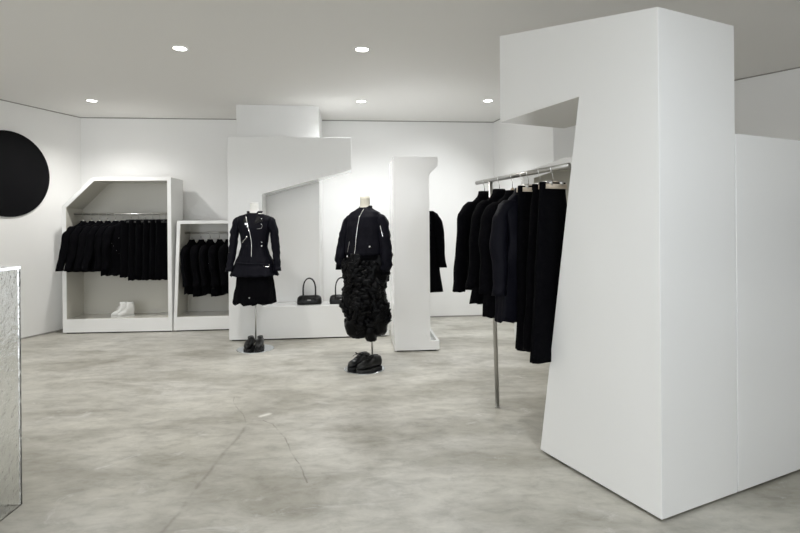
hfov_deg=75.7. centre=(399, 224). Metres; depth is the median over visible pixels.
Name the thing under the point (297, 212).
wall pier
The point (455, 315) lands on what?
baseboard
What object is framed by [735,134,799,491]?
partition wall
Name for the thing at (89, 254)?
jacket
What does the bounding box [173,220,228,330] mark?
cabinet
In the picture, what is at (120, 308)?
boot
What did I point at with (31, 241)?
wall
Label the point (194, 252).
jacket
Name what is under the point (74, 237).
jacket
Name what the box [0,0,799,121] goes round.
ceiling
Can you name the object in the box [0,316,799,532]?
floor
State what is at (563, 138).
wall
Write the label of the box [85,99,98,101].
recessed light
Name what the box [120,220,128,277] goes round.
skirt
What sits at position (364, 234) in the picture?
mannequin
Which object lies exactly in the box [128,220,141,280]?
skirt
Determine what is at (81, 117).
trim
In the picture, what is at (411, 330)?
column
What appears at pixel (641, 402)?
column
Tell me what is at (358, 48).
recessed light
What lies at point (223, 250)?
jacket
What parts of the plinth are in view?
pane, pane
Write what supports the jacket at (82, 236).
hanging from the clothes hanger
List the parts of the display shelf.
hanging rail, panel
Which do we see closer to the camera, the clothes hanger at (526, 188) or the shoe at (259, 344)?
the clothes hanger at (526, 188)
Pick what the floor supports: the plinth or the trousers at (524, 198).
the plinth
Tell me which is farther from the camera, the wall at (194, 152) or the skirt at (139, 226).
the wall at (194, 152)
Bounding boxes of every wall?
[0,100,80,337]
[81,118,493,315]
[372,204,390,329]
[493,120,553,189]
[553,125,575,160]
[734,68,799,140]
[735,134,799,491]
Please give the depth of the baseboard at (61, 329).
6.49 m
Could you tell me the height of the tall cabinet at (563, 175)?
2.100 m
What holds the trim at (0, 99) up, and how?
attached to the wall at (31, 241)
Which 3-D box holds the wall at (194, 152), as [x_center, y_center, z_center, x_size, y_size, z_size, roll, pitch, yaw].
[-1.491,-0.068,7.385,5.776,2.860,0.120,0,0,-5]
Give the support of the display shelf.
on the floor
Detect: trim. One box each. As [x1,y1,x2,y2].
[0,99,80,117]
[81,117,492,122]
[734,67,799,80]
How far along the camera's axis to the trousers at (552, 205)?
2.95 m
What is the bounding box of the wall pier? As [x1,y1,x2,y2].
[236,105,322,302]
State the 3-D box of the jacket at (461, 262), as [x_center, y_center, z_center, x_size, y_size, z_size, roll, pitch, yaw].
[0.643,0.114,3.867,0.627,0.736,0.166,0,0,-28]
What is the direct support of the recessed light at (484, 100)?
in the ceiling
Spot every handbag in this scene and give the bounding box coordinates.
[297,277,321,304]
[329,277,342,303]
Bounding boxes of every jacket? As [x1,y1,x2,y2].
[55,221,86,271]
[64,221,94,271]
[73,221,102,271]
[80,221,110,271]
[94,221,118,275]
[101,221,120,275]
[180,239,196,294]
[190,239,205,296]
[199,239,214,294]
[208,239,224,296]
[218,239,228,293]
[452,191,488,292]
[465,189,505,303]
[478,190,513,317]
[489,188,517,322]
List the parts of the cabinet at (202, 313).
hanging rail, panel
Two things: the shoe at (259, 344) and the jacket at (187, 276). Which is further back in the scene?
the jacket at (187, 276)
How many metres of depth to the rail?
3.77 m
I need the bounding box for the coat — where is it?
[429,211,446,292]
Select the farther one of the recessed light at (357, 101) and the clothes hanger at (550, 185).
the recessed light at (357, 101)
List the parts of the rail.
hanging rail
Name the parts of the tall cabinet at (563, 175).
panel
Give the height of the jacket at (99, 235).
0.720 m
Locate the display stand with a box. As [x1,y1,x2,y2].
[227,136,388,340]
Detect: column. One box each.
[389,157,439,350]
[500,7,737,519]
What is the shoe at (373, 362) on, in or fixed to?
on the mannequin at (364, 234)
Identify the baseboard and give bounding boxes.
[21,329,62,338]
[430,315,481,316]
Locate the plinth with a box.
[0,266,21,521]
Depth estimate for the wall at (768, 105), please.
5.22 m
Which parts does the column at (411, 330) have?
panel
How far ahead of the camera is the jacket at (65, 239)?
6.50 m
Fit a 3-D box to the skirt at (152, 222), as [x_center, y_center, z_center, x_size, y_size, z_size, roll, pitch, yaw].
[-3.158,0.309,6.787,0.114,0.750,0.307,0,0,34]
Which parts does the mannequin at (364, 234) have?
plate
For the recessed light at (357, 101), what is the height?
0.008 m
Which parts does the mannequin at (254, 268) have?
plate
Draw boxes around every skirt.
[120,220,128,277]
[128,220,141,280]
[134,220,142,277]
[142,220,154,280]
[149,220,155,276]
[155,220,167,280]
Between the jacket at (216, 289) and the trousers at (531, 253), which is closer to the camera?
the trousers at (531, 253)
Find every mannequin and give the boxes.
[225,202,280,353]
[335,196,392,374]
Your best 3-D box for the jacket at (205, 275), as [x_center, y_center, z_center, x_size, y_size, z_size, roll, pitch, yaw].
[-2.511,0.553,6.852,0.140,0.725,0.498,0,0,13]
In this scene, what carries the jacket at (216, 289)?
hanging from the clothes hanger
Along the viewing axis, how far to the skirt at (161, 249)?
6.71 m
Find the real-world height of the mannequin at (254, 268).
1.610 m
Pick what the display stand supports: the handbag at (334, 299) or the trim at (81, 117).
the handbag at (334, 299)
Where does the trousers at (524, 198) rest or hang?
hanging from the clothes hanger at (526, 188)
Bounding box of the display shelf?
[62,177,182,333]
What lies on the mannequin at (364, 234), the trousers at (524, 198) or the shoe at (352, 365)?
the shoe at (352, 365)
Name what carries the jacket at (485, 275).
hanging from the clothes hanger
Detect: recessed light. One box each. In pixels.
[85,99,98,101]
[171,45,188,51]
[354,46,369,51]
[355,100,366,102]
[482,99,493,101]
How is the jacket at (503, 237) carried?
hanging from the clothes hanger
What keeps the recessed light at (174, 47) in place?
in the ceiling
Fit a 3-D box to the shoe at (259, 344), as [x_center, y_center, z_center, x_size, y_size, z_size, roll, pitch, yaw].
[-1.535,1.290,5.630,0.101,0.128,0.260,0,0,-8]
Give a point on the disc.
(24, 170)
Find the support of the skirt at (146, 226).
hanging from the clothes hanger
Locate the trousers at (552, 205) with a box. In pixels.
[530,182,566,363]
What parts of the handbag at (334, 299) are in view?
handle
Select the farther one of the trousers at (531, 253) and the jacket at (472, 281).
the jacket at (472, 281)
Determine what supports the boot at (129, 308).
in the display shelf
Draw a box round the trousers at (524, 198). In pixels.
[515,185,531,350]
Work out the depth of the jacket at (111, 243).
6.59 m
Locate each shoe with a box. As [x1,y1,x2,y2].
[243,335,254,351]
[255,335,263,351]
[347,351,369,370]
[356,354,381,372]
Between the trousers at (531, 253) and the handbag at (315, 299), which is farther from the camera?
the handbag at (315, 299)
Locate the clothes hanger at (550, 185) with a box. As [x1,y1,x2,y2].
[538,167,566,188]
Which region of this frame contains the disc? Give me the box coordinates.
[0,130,49,216]
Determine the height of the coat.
1.002 m
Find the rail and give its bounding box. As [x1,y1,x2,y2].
[475,163,570,407]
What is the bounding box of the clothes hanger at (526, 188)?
[516,170,531,191]
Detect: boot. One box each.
[111,301,127,317]
[117,301,134,317]
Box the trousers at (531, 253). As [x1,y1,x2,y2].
[523,184,538,351]
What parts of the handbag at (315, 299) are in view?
handle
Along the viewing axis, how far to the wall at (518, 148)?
6.81 m
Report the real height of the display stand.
2.405 m
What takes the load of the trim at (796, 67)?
attached to the wall at (768, 105)

